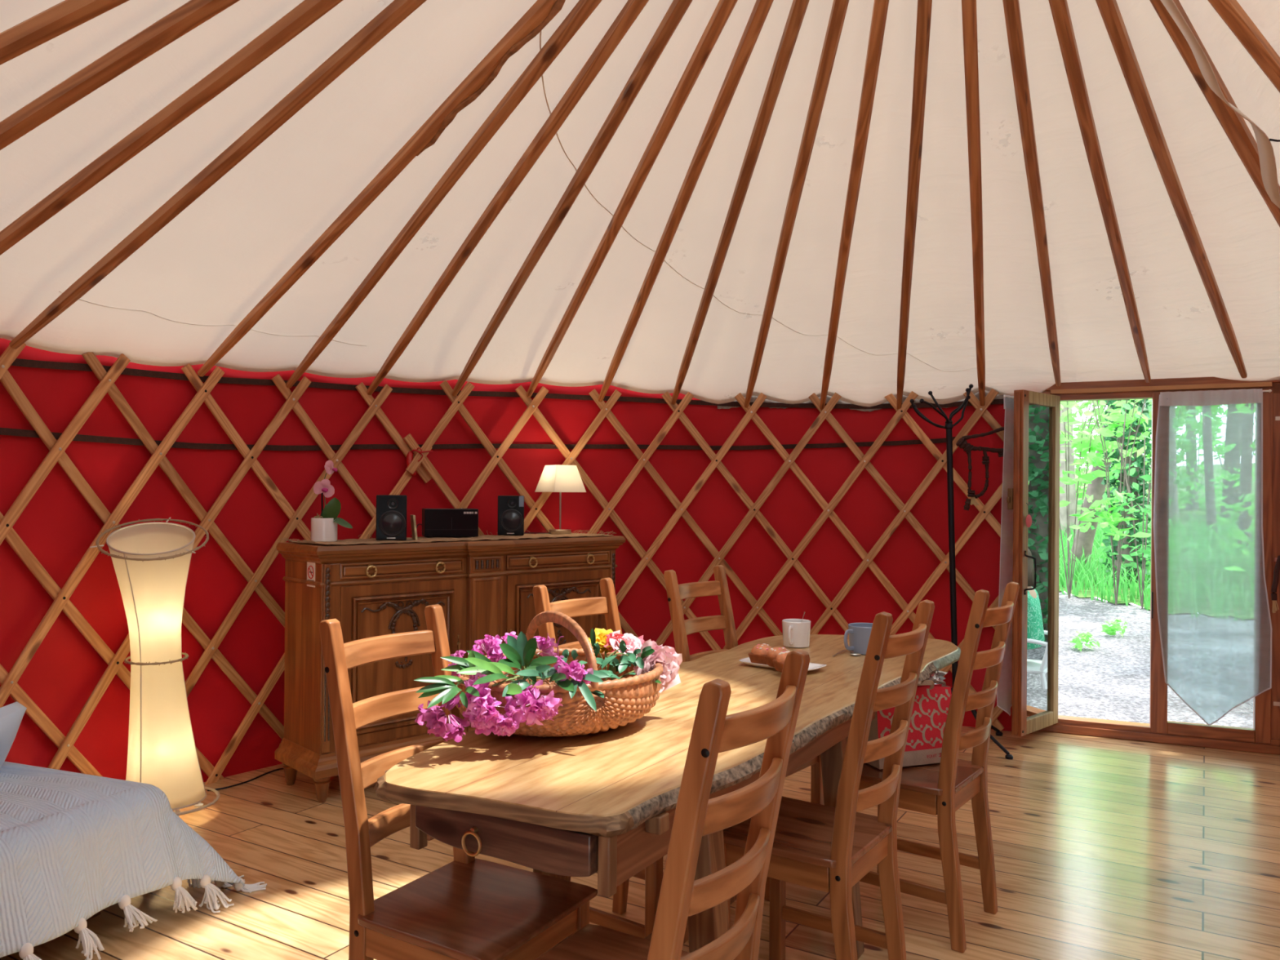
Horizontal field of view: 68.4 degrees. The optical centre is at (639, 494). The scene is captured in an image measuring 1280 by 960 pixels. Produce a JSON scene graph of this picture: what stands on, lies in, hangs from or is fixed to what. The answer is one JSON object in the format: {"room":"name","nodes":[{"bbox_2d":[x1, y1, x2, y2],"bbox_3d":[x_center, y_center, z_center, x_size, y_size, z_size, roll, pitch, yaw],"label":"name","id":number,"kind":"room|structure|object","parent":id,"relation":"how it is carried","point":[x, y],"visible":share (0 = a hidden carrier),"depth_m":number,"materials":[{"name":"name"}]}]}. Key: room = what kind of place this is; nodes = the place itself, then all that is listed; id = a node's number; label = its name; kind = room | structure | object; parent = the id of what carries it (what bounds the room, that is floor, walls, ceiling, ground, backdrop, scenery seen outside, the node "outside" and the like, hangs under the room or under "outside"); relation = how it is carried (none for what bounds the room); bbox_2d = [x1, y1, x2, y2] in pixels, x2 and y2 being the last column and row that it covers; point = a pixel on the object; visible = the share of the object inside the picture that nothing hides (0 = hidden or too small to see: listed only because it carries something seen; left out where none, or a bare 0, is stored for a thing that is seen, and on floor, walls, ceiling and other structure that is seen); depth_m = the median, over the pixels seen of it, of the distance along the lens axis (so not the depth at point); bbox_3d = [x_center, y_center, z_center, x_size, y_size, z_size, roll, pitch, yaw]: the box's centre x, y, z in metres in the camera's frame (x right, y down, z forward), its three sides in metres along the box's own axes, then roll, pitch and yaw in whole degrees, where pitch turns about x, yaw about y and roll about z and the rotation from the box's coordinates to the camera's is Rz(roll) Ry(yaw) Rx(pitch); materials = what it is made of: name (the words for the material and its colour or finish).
{"room":"traditional dwelling","nodes":[
{"label":"traditional dwelling","id":0,"kind":"room"},
{"bbox_2d":[0,337,421,782],"bbox_3d":[-1.744,0.313,2.417,1.501,1.990,5.214,0,0,0],"label":"wall","id":1,"kind":"structure","parent":0,"point":[58,525],"depth_m":4.09,"materials":[{"name":"red fabric"}]},
{"bbox_2d":[0,342,432,784],"bbox_3d":[-1.983,0.379,3.411,0.629,1.905,3.683,0,0,20],"label":"lattice panel","id":2,"kind":"object","parent":1,"relation":"attached to","point":[10,686],"visible":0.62,"depth_m":4.03,"materials":[{"name":"brown wood"}]},
{"bbox_2d":[0,427,955,450],"bbox_3d":[-0.858,-0.232,4.071,5.662,0.237,1.829,0,0,-43],"label":"belt","id":3,"kind":"object","parent":2,"relation":"attached to","point":[3,431],"visible":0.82,"depth_m":5.05,"materials":[{"name":"black fabric"}]},
{"bbox_2d":[0,355,1004,408],"bbox_3d":[-0.758,-0.493,4.086,5.756,0.164,1.939,0,0,-41],"label":"belt","id":4,"kind":"object","parent":2,"relation":"attached to","point":[18,362],"visible":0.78,"depth_m":4.97,"materials":[{"name":"fabric"}]},
{"bbox_2d":[0,0,1279,406],"bbox_3d":[0.649,-1.169,2.473,6.200,1.325,6.200,0,0,9],"label":"ceiling","id":5,"kind":"structure","parent":0,"point":[177,298],"depth_m":3.77,"materials":[{"name":"fabric"}]},
{"bbox_2d":[0,0,128,64],"bbox_3d":[-1.213,-1.166,2.182,2.338,1.301,0.047,0,0,-3],"label":"pole","id":6,"kind":"object","parent":5,"relation":"attached to","point":[65,15],"visible":1,"depth_m":2.16,"materials":[{"name":"brown wood"}]},
{"bbox_2d":[0,0,239,150],"bbox_3d":[-1.223,-1.166,2.392,2.376,1.301,0.047,0,0,8],"label":"pole","id":7,"kind":"object","parent":5,"relation":"attached to","point":[193,13],"visible":1,"depth_m":2.39,"materials":[{"name":"brown wood"}]},
{"bbox_2d":[0,0,342,255],"bbox_3d":[-1.201,-1.166,2.656,2.403,1.301,0.047,0,0,16],"label":"pole","id":8,"kind":"object","parent":5,"relation":"attached to","point":[307,12],"visible":1,"depth_m":2.68,"materials":[{"name":"brown wood"}]},
{"bbox_2d":[8,0,426,349],"bbox_3d":[-1.140,-1.166,2.927,2.425,1.301,0.047,0,0,23],"label":"pole","id":9,"kind":"object","parent":5,"relation":"attached to","point":[397,11],"visible":1,"depth_m":2.97,"materials":[{"name":"brown wood"}]},
{"bbox_2d":[197,0,565,376],"bbox_3d":[-0.913,-1.161,3.409,2.463,1.308,0.055,0,0,35],"label":"pole","id":10,"kind":"object","parent":5,"relation":"attached to","point":[543,11],"visible":1,"depth_m":3.30,"materials":[{"name":"brown wood"}]},
{"bbox_2d":[285,0,601,388],"bbox_3d":[-0.769,-1.155,3.601,2.483,1.318,0.047,0,0,44],"label":"pole","id":11,"kind":"object","parent":5,"relation":"attached to","point":[580,12],"visible":1,"depth_m":3.48,"materials":[{"name":"brown wood"}]},
{"bbox_2d":[366,0,648,395],"bbox_3d":[-0.582,-1.154,3.789,0.047,1.317,2.500,0,0,-39],"label":"pole","id":12,"kind":"object","parent":5,"relation":"attached to","point":[632,9],"visible":1,"depth_m":3.60,"materials":[{"name":"brown wood"}]},
{"bbox_2d":[452,0,692,395],"bbox_3d":[-0.352,-1.165,3.962,0.047,1.291,2.514,0,0,-31],"label":"pole","id":13,"kind":"object","parent":5,"relation":"attached to","point":[677,10],"visible":1,"depth_m":3.70,"materials":[{"name":"brown wood"}]},
{"bbox_2d":[526,0,737,397],"bbox_3d":[-0.109,-1.172,4.093,0.047,1.274,2.523,0,0,-24],"label":"pole","id":14,"kind":"object","parent":5,"relation":"attached to","point":[724,8],"visible":1,"depth_m":3.78,"materials":[{"name":"brown wood"}]},
{"bbox_2d":[598,0,773,401],"bbox_3d":[0.131,-1.167,4.181,0.047,1.281,2.530,0,0,-16],"label":"pole","id":15,"kind":"object","parent":5,"relation":"attached to","point":[761,9],"visible":1,"depth_m":3.82,"materials":[{"name":"brown wood"}]},
{"bbox_2d":[671,0,808,404],"bbox_3d":[0.386,-1.164,4.237,0.047,1.284,2.533,0,0,-9],"label":"pole","id":16,"kind":"object","parent":5,"relation":"attached to","point":[798,7],"visible":1,"depth_m":3.84,"materials":[{"name":"brown wood"}]},
{"bbox_2d":[744,0,848,408],"bbox_3d":[0.655,-1.155,4.257,0.047,1.297,2.533,0,0,-1],"label":"pole","id":17,"kind":"object","parent":5,"relation":"attached to","point":[839,7],"visible":1,"depth_m":3.85,"materials":[{"name":"brown wood"}]},
{"bbox_2d":[819,0,888,409],"bbox_3d":[0.928,-1.148,4.238,0.047,1.308,2.528,0,0,6],"label":"pole","id":18,"kind":"object","parent":5,"relation":"attached to","point":[880,8],"visible":1,"depth_m":3.84,"materials":[{"name":"brown wood"}]},
{"bbox_2d":[896,0,932,409],"bbox_3d":[1.198,-1.143,4.179,0.047,1.313,2.522,0,0,13],"label":"pole","id":19,"kind":"object","parent":5,"relation":"attached to","point":[922,27],"visible":1,"depth_m":3.80,"materials":[{"name":"brown wood"}]},
{"bbox_2d":[961,0,985,406],"bbox_3d":[1.460,-1.143,4.079,0.047,1.310,2.510,0,0,21],"label":"pole","id":20,"kind":"object","parent":5,"relation":"attached to","point":[969,13],"visible":1,"depth_m":3.75,"materials":[{"name":"brown wood"}]},
{"bbox_2d":[1002,0,1061,386],"bbox_3d":[1.696,-1.197,4.015,0.047,1.201,2.609,0,0,28],"label":"pole","id":21,"kind":"object","parent":5,"relation":"attached to","point":[1011,7],"visible":1,"depth_m":3.72,"materials":[{"name":"brown wood"}]},
{"bbox_2d":[1048,0,1151,382],"bbox_3d":[1.927,-1.195,3.889,0.047,1.201,2.663,0,0,35],"label":"pole","id":22,"kind":"object","parent":5,"relation":"attached to","point":[1060,10],"visible":1,"depth_m":3.65,"materials":[{"name":"brown wood"}]},
{"bbox_2d":[1095,0,1247,377],"bbox_3d":[2.154,-1.196,3.772,0.047,1.196,2.783,0,0,42],"label":"pole","id":23,"kind":"object","parent":5,"relation":"attached to","point":[1109,11],"visible":1,"depth_m":3.58,"materials":[{"name":"brown wood"}]},
{"bbox_2d":[1149,0,1279,226],"bbox_3d":[2.236,-1.180,3.407,2.428,1.225,0.058,0,0,-37],"label":"pole","id":24,"kind":"object","parent":5,"relation":"attached to","point":[1233,125],"visible":0.77,"depth_m":3.21,"materials":[{"name":"brown wood"}]},
{"bbox_2d":[1160,0,1279,208],"bbox_3d":[1.703,-1.081,2.637,1.025,0.381,0.142,0,0,-41],"label":"flap","id":25,"kind":"object","parent":5,"relation":"attached to","point":[1266,154],"visible":1,"depth_m":2.65,"materials":[{"name":"beige"}]},
{"bbox_2d":[1207,0,1279,92],"bbox_3d":[2.358,-1.179,3.191,2.401,1.225,0.047,0,0,-28],"label":"pole","id":26,"kind":"object","parent":5,"relation":"attached to","point":[1231,12],"visible":1,"depth_m":2.93,"materials":[{"name":"brown wood"}]},
{"bbox_2d":[0,725,1279,959],"bbox_3d":[0.631,1.365,2.473,6.320,0.120,6.320,0,0,0],"label":"floor","id":27,"kind":"structure","parent":0,"point":[1104,848],"depth_m":3.29,"materials":[{"name":"brown wood"}]},
{"bbox_2d":[85,911,100,920],"bbox_3d":[-1.945,1.109,2.567,0.652,0.355,1.175,0,0,0],"label":"daybed","id":28,"kind":"object","parent":27,"relation":"on","point":[98,913],"visible":0.02,"depth_m":2.87,"materials":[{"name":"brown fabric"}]},
{"bbox_2d":[0,761,266,959],"bbox_3d":[-1.744,1.089,2.615,1.046,0.400,1.411,0,0,0],"label":"throw","id":29,"kind":"object","parent":28,"relation":"on","point":[74,846],"visible":1,"depth_m":2.73,"materials":[{"name":"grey fabric"}]},
{"bbox_2d":[0,701,26,767],"bbox_3d":[-2.126,0.820,2.980,0.186,0.275,0.326,0,0,8],"label":"cushion","id":30,"kind":"object","parent":29,"relation":"on","point":[11,715],"visible":1,"depth_m":3.05,"materials":[{"name":"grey fabric"}]},
{"bbox_2d":[89,517,283,817],"bbox_3d":[-1.879,0.692,3.992,0.456,1.190,0.910,0,0,6],"label":"floor lamp","id":31,"kind":"object","parent":27,"relation":"on","point":[151,561],"visible":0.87,"depth_m":3.66,"materials":[{"name":"white fabric"}]},
{"bbox_2d":[274,535,626,802],"bbox_3d":[-0.839,0.757,4.605,1.726,1.075,0.444,0,0,-44],"label":"sideboard","id":32,"kind":"object","parent":27,"relation":"on","point":[482,588],"visible":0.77,"depth_m":4.17,"materials":[{"name":"brown wood"}]},
{"bbox_2d":[281,528,615,545],"bbox_3d":[-0.849,0.202,4.617,1.704,0.032,0.409,0,0,-44],"label":"sideboard top","id":33,"kind":"object","parent":32,"relation":"on","point":[422,539],"visible":0.78,"depth_m":4.49,"materials":[{"name":"brown wood"}]},
{"bbox_2d":[311,460,352,542],"bbox_3d":[-1.357,0.029,4.170,0.191,0.360,0.112,0,0,0],"label":"potted orchid","id":34,"kind":"object","parent":33,"relation":"on","point":[323,527],"visible":0.99,"depth_m":4.14,"materials":[{"name":"white ceramic"}]},
{"bbox_2d":[375,494,406,540],"bbox_3d":[-1.143,0.105,4.330,0.135,0.205,0.156,0,0,-15],"label":"loudspeaker","id":35,"kind":"object","parent":33,"relation":"on","point":[391,509],"visible":1,"depth_m":4.26,"materials":[{"name":"black plastic"}]},
{"bbox_2d":[409,515,417,540],"bbox_3d":[-1.047,0.153,4.360,0.021,0.115,0.120,0,0,-20],"label":"case","id":36,"kind":"object","parent":33,"relation":"on","point":[413,522],"visible":1,"depth_m":4.31,"materials":[{"name":"brown wood"}]},
{"bbox_2d":[410,508,478,537],"bbox_3d":[-0.972,0.141,4.674,0.317,0.140,0.191,0,0,-17],"label":"stereo unit","id":37,"kind":"object","parent":33,"relation":"on","point":[436,522],"visible":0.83,"depth_m":4.59,"materials":[{"name":"black plastic"}]},
{"bbox_2d":[497,495,524,535],"bbox_3d":[-0.675,0.109,4.932,0.135,0.205,0.156,0,0,-7],"label":"loudspeaker","id":38,"kind":"object","parent":33,"relation":"on","point":[510,508],"visible":1,"depth_m":4.86,"materials":[{"name":"black plastic"}]},
{"bbox_2d":[524,464,586,534],"bbox_3d":[-0.497,0.028,5.073,0.363,0.373,0.204,0,0,-36],"label":"table lamp","id":39,"kind":"object","parent":33,"relation":"on","point":[559,478],"visible":0.87,"depth_m":5.07,"materials":[{"name":"white fabric"}]},
{"bbox_2d":[319,604,597,959],"bbox_3d":[-0.389,0.779,1.981,0.480,1.037,0.372,0,0,30],"label":"dining chair","id":40,"kind":"object","parent":27,"relation":"on","point":[468,908],"visible":0.94,"depth_m":1.93,"materials":[{"name":"brown wood"}]},
{"bbox_2d":[532,577,663,938],"bbox_3d":[-0.032,0.781,2.716,0.480,1.037,0.372,0,0,36],"label":"dining chair","id":41,"kind":"object","parent":27,"relation":"on","point":[606,604],"visible":0.12,"depth_m":2.70,"materials":[{"name":"brown wood"}]},
{"bbox_2d":[373,634,960,959],"bbox_3d":[0.320,0.927,2.722,0.749,0.750,2.441,0,0,31],"label":"dining table","id":42,"kind":"object","parent":27,"relation":"on","point":[602,802],"visible":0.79,"depth_m":1.91,"materials":[{"name":"brown wood"}]},
{"bbox_2d":[454,610,662,737],"bbox_3d":[-0.191,0.415,2.235,0.507,0.273,0.434,0,0,-17],"label":"wicker basket","id":43,"kind":"object","parent":42,"relation":"on","point":[626,700],"visible":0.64,"depth_m":2.08,"materials":[{"name":"brown wicker"}]},
{"bbox_2d":[413,665,524,742],"bbox_3d":[-0.318,0.435,1.993,0.332,0.147,0.115,0,0,-39],"label":"sprig","id":44,"kind":"object","parent":43,"relation":"in","point":[436,718],"visible":0.98,"depth_m":1.93,"materials":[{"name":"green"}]},
{"bbox_2d":[440,650,548,736],"bbox_3d":[-0.285,0.420,1.998,0.255,0.174,0.144,0,0,-29],"label":"sprig","id":45,"kind":"object","parent":43,"relation":"in","point":[483,716],"visible":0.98,"depth_m":1.96,"materials":[{"name":"green"}]},
{"bbox_2d":[447,631,557,684],"bbox_3d":[-0.304,0.368,2.140,0.260,0.119,0.221,0,0,0],"label":"sprig","id":46,"kind":"object","parent":43,"relation":"in","point":[519,651],"visible":0.81,"depth_m":2.12,"materials":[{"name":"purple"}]},
{"bbox_2d":[502,664,574,725],"bbox_3d":[-0.204,0.428,2.010,0.189,0.122,0.132,0,0,-42],"label":"sprig","id":47,"kind":"object","parent":43,"relation":"in","point":[539,708],"visible":0.97,"depth_m":1.97,"materials":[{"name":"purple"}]},
{"bbox_2d":[478,653,661,697],"bbox_3d":[-0.176,0.417,2.208,0.431,0.084,0.285,0,0,-33],"label":"foliage","id":48,"kind":"object","parent":43,"relation":"in","point":[611,668],"visible":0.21,"depth_m":2.19,"materials":[{"name":"green plant"}]},
{"bbox_2d":[541,635,608,711],"bbox_3d":[-0.139,0.400,2.136,0.146,0.108,0.332,0,0,0],"label":"sprig","id":49,"kind":"object","parent":43,"relation":"in","point":[580,677],"visible":0.93,"depth_m":2.01,"materials":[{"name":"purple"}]},
{"bbox_2d":[588,627,618,678],"bbox_3d":[-0.091,0.389,2.342,0.096,0.124,0.148,0,0,0],"label":"rose","id":50,"kind":"object","parent":43,"relation":"in","point":[597,635],"visible":0.65,"depth_m":2.37,"materials":[{"name":"yellow plant"}]},
{"bbox_2d":[586,640,644,680],"bbox_3d":[-0.059,0.392,2.208,0.081,0.100,0.180,0,0,41],"label":"sprig","id":51,"kind":"object","parent":43,"relation":"in","point":[631,657],"visible":0.77,"depth_m":2.21,"materials":[{"name":"green plant"}]},
{"bbox_2d":[604,632,627,654],"bbox_3d":[-0.065,0.397,2.354,0.059,0.098,0.049,0,0,-36],"label":"rose","id":52,"kind":"object","parent":43,"relation":"in","point":[609,636],"visible":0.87,"depth_m":2.36,"materials":[{"name":"pink plant"}]},
{"bbox_2d":[609,630,641,655],"bbox_3d":[-0.039,0.396,2.346,0.078,0.103,0.114,0,0,39],"label":"rose","id":53,"kind":"object","parent":43,"relation":"in","point":[633,643],"visible":0.66,"depth_m":2.36,"materials":[{"name":"pink plant"}]},
{"bbox_2d":[614,635,653,678],"bbox_3d":[-0.018,0.410,2.388,0.124,0.098,0.066,0,0,-18],"label":"rose","id":54,"kind":"object","parent":43,"relation":"in","point":[641,637],"visible":0.06,"depth_m":2.41,"materials":[{"name":"pink plant"}]},
{"bbox_2d":[616,639,682,693],"bbox_3d":[0.019,0.417,2.287,0.171,0.129,0.094,0,0,0],"label":"rose","id":55,"kind":"object","parent":43,"relation":"in","point":[651,652],"visible":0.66,"depth_m":2.29,"materials":[{"name":"pink plant"}]},
{"bbox_2d":[738,657,826,671],"bbox_3d":[0.454,0.545,3.003,0.270,0.019,0.126,0,0,38],"label":"serving plate","id":56,"kind":"object","parent":42,"relation":"on","point":[812,666],"visible":0.34,"depth_m":2.99,"materials":[{"name":"white ceramic"}]},
{"bbox_2d":[748,643,772,664],"bbox_3d":[0.393,0.509,3.015,0.071,0.062,0.071,0,0,35],"label":"muffin","id":57,"kind":"object","parent":56,"relation":"on","point":[757,655],"visible":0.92,"depth_m":2.99,"materials":[{"name":"brown food"}]},
{"bbox_2d":[764,646,789,667],"bbox_3d":[0.437,0.510,2.959,0.071,0.061,0.071,0,0,-28],"label":"muffin","id":58,"kind":"object","parent":56,"relation":"on","point":[773,652],"visible":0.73,"depth_m":2.94,"materials":[{"name":"brown food"}]},
{"bbox_2d":[772,650,790,672],"bbox_3d":[0.450,0.510,2.873,0.071,0.063,0.071,0,0,-16],"label":"muffin","id":59,"kind":"object","parent":56,"relation":"on","point":[779,662],"visible":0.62,"depth_m":2.86,"materials":[{"name":"brown food"}]},
{"bbox_2d":[782,618,810,648],"bbox_3d":[0.571,0.507,3.425,0.104,0.094,0.121,0,0,-8],"label":"mug","id":60,"kind":"object","parent":42,"relation":"on","point":[796,633],"visible":1,"depth_m":3.39,"materials":[{"name":"white ceramic"}]},
{"bbox_2d":[831,648,862,656],"bbox_3d":[0.727,0.549,3.252,0.078,0.009,0.150,0,0,31],"label":"teaspoon","id":61,"kind":"object","parent":42,"relation":"on","point":[852,653],"visible":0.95,"depth_m":3.23,"materials":[{"name":"silver metal"}]},
{"bbox_2d":[849,650,862,655],"bbox_3d":[0.741,0.549,3.279,0.042,0.009,0.111,0,0,0],"label":"spoon bowl","id":62,"kind":"object","parent":61,"relation":"on","point":[852,654],"depth_m":3.23,"materials":[{"name":"silver metal"}]},
{"bbox_2d":[844,622,872,654],"bbox_3d":[0.788,0.506,3.294,0.122,0.098,0.139,0,0,24],"label":"mug","id":63,"kind":"object","parent":42,"relation":"on","point":[859,633],"visible":0.74,"depth_m":3.26,"materials":[{"name":"blue ceramic"}]},
{"bbox_2d":[536,648,809,959],"bbox_3d":[0.007,0.782,1.579,0.480,1.037,0.372,0,0,31],"label":"dining chair","id":64,"kind":"object","parent":27,"relation":"on","point":[714,732],"visible":1,"depth_m":1.42,"materials":[{"name":"brown wood"}]},
{"bbox_2d":[403,380,1004,730],"bbox_3d":[0.417,0.353,5.261,3.349,1.905,0.526,0,0,-4],"label":"lattice panel","id":65,"kind":"object","parent":27,"relation":"on","point":[457,402],"visible":0.55,"depth_m":5.42,"materials":[{"name":"brown wood"}]},
{"bbox_2d":[405,447,433,475],"bbox_3d":[-1.151,-0.170,4.919,0.139,0.150,0.046,0,0,0],"label":"chilli","id":66,"kind":"object","parent":65,"relation":"hanging from","point":[410,455],"visible":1,"depth_m":4.91,"materials":[{"name":"red"}]},
{"bbox_2d":[955,426,1004,510],"bbox_3d":[1.879,-0.144,5.140,0.310,0.467,0.059,0,0,0],"label":"strap","id":67,"kind":"object","parent":65,"relation":"hanging from","point":[962,442],"visible":0.91,"depth_m":5.13,"materials":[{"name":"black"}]},
{"bbox_2d":[663,564,823,901],"bbox_3d":[0.360,0.784,3.283,0.480,1.037,0.372,0,0,38],"label":"dining chair","id":68,"kind":"object","parent":27,"relation":"on","point":[676,593],"visible":0.3,"depth_m":3.36,"materials":[{"name":"brown wood"}]},
{"bbox_2d":[723,600,934,959],"bbox_3d":[0.465,0.785,2.379,0.480,1.037,0.372,0,0,34],"label":"dining chair","id":69,"kind":"object","parent":27,"relation":"on","point":[816,846],"visible":0.89,"depth_m":2.27,"materials":[{"name":"brown wood"}]},
{"bbox_2d":[858,582,1019,952],"bbox_3d":[0.891,0.788,2.913,0.480,1.037,0.372,0,0,37],"label":"dining chair","id":70,"kind":"object","parent":27,"relation":"on","point":[941,788],"visible":0.73,"depth_m":2.76,"materials":[{"name":"brown wood"}]},
{"bbox_2d":[866,680,951,768],"bbox_3d":[0.862,0.716,3.001,0.290,0.268,0.113,0,0,-20],"label":"shopping bag","id":71,"kind":"object","parent":70,"relation":"on","point":[924,742],"visible":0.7,"depth_m":2.97,"materials":[{"name":"red paper"}]},
{"bbox_2d":[928,670,947,685],"bbox_3d":[0.976,0.615,3.127,0.097,0.059,0.041,0,0,-29],"label":"plastic wrapper","id":72,"kind":"object","parent":71,"relation":"in","point":[937,677],"visible":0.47,"depth_m":3.14,"materials":[{"name":"clear plastic"}]},
{"bbox_2d":[909,383,1013,759],"bbox_3d":[1.675,0.368,4.970,0.511,1.888,0.512,0,0,15],"label":"coat stand","id":73,"kind":"object","parent":27,"relation":"on","point":[948,425],"visible":0.8,"depth_m":4.96,"materials":[{"name":"black metal"}]},
{"bbox_2d":[418,379,1011,731],"bbox_3d":[0.534,0.329,5.351,3.468,1.990,0.507,0,0,-3],"label":"wall","id":74,"kind":"structure","parent":0,"point":[907,562],"depth_m":5.52,"materials":[{"name":"red fabric"}]},
{"bbox_2d":[717,390,1003,411],"bbox_3d":[1.260,-0.552,5.467,1.614,0.138,0.109,0,0,12],"label":"felt layer","id":75,"kind":"object","parent":74,"relation":"attached to","point":[753,398],"visible":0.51,"depth_m":5.53,"materials":[{"name":"red fabric"}]},
{"bbox_2d":[1006,389,1060,736],"bbox_3d":[2.139,0.359,5.053,0.474,1.808,0.141,0,0,-43],"label":"door","id":76,"kind":"structure","parent":74,"relation":"in","point":[1033,485],"depth_m":5.05,"materials":[{"name":"brown wood"}]},
{"bbox_2d":[996,394,1013,715],"bbox_3d":[2.058,0.325,5.107,0.481,1.706,0.040,0,0,-43],"label":"sheer curtain","id":77,"kind":"object","parent":76,"relation":"hanging from","point":[1004,693],"visible":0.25,"depth_m":4.99,"materials":[{"name":"white fabric"}]},
{"bbox_2d":[1025,502,1031,527],"bbox_3d":[2.026,0.108,4.913,0.060,0.130,0.026,0,0,-43],"label":"heart","id":78,"kind":"object","parent":76,"relation":"hanging from","point":[1028,519],"visible":1,"depth_m":4.90,"materials":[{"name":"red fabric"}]},
{"bbox_2d":[1038,376,1279,755],"bbox_3d":[2.895,0.353,5.004,1.550,1.935,0.122,0,0,24],"label":"trim","id":79,"kind":"structure","parent":74,"relation":"attached to","point":[1129,388],"depth_m":4.97,"materials":[{"name":"brown wood"}]},
{"bbox_2d":[1149,388,1273,743],"bbox_3d":[2.979,0.365,4.923,0.541,1.808,0.060,0,0,24],"label":"door","id":80,"kind":"structure","parent":74,"relation":"in","point":[1260,732],"depth_m":4.89,"materials":[{"name":"brown wood"}]},
{"bbox_2d":[1152,388,1271,725],"bbox_3d":[2.964,0.330,4.884,0.536,1.739,0.040,0,0,24],"label":"sheer curtain","id":81,"kind":"object","parent":80,"relation":"hanging from","point":[1215,624],"visible":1,"depth_m":4.87,"materials":[{"name":"white fabric"}]},
{"bbox_2d":[1271,555,1279,613],"bbox_3d":[3.179,0.448,4.700,0.060,0.287,0.024,0,0,0],"label":"strap","id":82,"kind":"object","parent":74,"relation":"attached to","point":[1277,569],"visible":1,"depth_m":4.69,"materials":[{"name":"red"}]},
{"label":"outside","id":83,"kind":"structure","parent":0,"visible":0},
{"bbox_2d":[1058,468,1151,610],"bbox_3d":[14.714,-0.220,18.500,29.575,2.792,21.000,0,0,0],"label":"grass bank","id":84,"kind":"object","parent":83,"point":[1078,509],"depth_m":9.90,"materials":[{"name":"plant"}]},
{"bbox_2d":[1059,403,1078,535],"bbox_3d":[6.161,-2.750,13.523,1.747,7.009,1.572,0,0,0],"label":"tree","id":85,"kind":"object","parent":84,"relation":"on","point":[1063,512],"visible":0.02,"depth_m":13.43,"materials":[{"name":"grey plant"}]},
{"bbox_2d":[1066,405,1117,571],"bbox_3d":[6.124,-2.005,11.088,1.948,6.042,1.485,0,0,29],"label":"tree","id":86,"kind":"object","parent":84,"relation":"on","point":[1086,540],"visible":0.03,"depth_m":10.94,"materials":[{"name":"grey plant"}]},
{"bbox_2d":[1071,400,1151,497],"bbox_3d":[8.650,-1.633,17.052,3.593,4.029,2.600,0,0,0],"label":"tree","id":87,"kind":"object","parent":84,"relation":"on","point":[1075,428],"visible":0.02,"depth_m":16.37,"materials":[{"name":"green plant"}]},
{"bbox_2d":[1072,401,1151,500],"bbox_3d":[7.073,-1.134,15.603,3.109,3.388,2.506,0,0,0],"label":"tree","id":88,"kind":"object","parent":84,"relation":"on","point":[1079,412],"visible":0.02,"depth_m":15.34,"materials":[{"name":"green plant"}]},
{"bbox_2d":[1075,400,1151,497],"bbox_3d":[9.142,-1.530,16.393,3.334,3.862,2.852,0,0,0],"label":"tree","id":89,"kind":"object","parent":84,"relation":"on","point":[1091,424],"visible":0.02,"depth_m":16.68,"materials":[{"name":"green plant"}]},
{"bbox_2d":[1101,399,1151,587],"bbox_3d":[5.272,-1.952,10.188,1.580,6.026,1.387,0,0,16],"label":"ivy","id":90,"kind":"object","parent":84,"relation":"on","point":[1138,461],"visible":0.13,"depth_m":10.13,"materials":[{"name":"green plant"}]},
{"bbox_2d":[1137,404,1143,519],"bbox_3d":[6.929,-2.236,12.971,0.989,6.005,1.031,0,0,0],"label":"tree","id":91,"kind":"object","parent":84,"relation":"on","point":[1139,404],"visible":0.02,"depth_m":12.97,"materials":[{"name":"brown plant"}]},
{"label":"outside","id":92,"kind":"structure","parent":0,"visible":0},
{"bbox_2d":[1057,591,1253,728],"bbox_3d":[13.747,0.454,11.500,31.500,2.805,35.000,0,0,0],"label":"gravel ground","id":93,"kind":"structure","parent":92,"point":[1110,681],"depth_m":6.93,"materials":[{"name":"grey gravel"}]},
{"bbox_2d":[1069,631,1100,651],"bbox_3d":[3.559,1.176,7.548,0.214,0.150,0.179,0,0,0],"label":"weed","id":94,"kind":"object","parent":93,"relation":"on","point":[1085,637],"visible":1,"depth_m":7.53,"materials":[{"name":"green plant"}]},
{"bbox_2d":[1059,399,1146,598],"bbox_3d":[4.210,-0.102,9.629,1.869,2.384,1.196,0,0,0],"label":"leafy bush","id":95,"kind":"object","parent":93,"relation":"on","point":[1083,444],"visible":0.34,"depth_m":9.59,"materials":[{"name":"green plant"}]},
{"bbox_2d":[1059,399,1151,605],"bbox_3d":[4.540,-0.111,9.218,1.076,2.452,1.422,0,0,-43],"label":"leafy bush","id":96,"kind":"object","parent":93,"relation":"on","point":[1127,419],"visible":0.63,"depth_m":9.20,"materials":[{"name":"green plant"}]},
{"bbox_2d":[1071,399,1151,608],"bbox_3d":[4.800,0.093,9.067,1.104,2.068,1.298,0,0,0],"label":"leafy bush","id":97,"kind":"object","parent":93,"relation":"on","point":[1144,552],"visible":0.56,"depth_m":8.97,"materials":[{"name":"green plant"}]},
{"bbox_2d":[1100,617,1128,636],"bbox_3d":[4.007,1.121,7.973,0.178,0.146,0.191,0,0,-43],"label":"weed","id":98,"kind":"object","parent":93,"relation":"on","point":[1111,630],"visible":1,"depth_m":7.95,"materials":[{"name":"green plant"}]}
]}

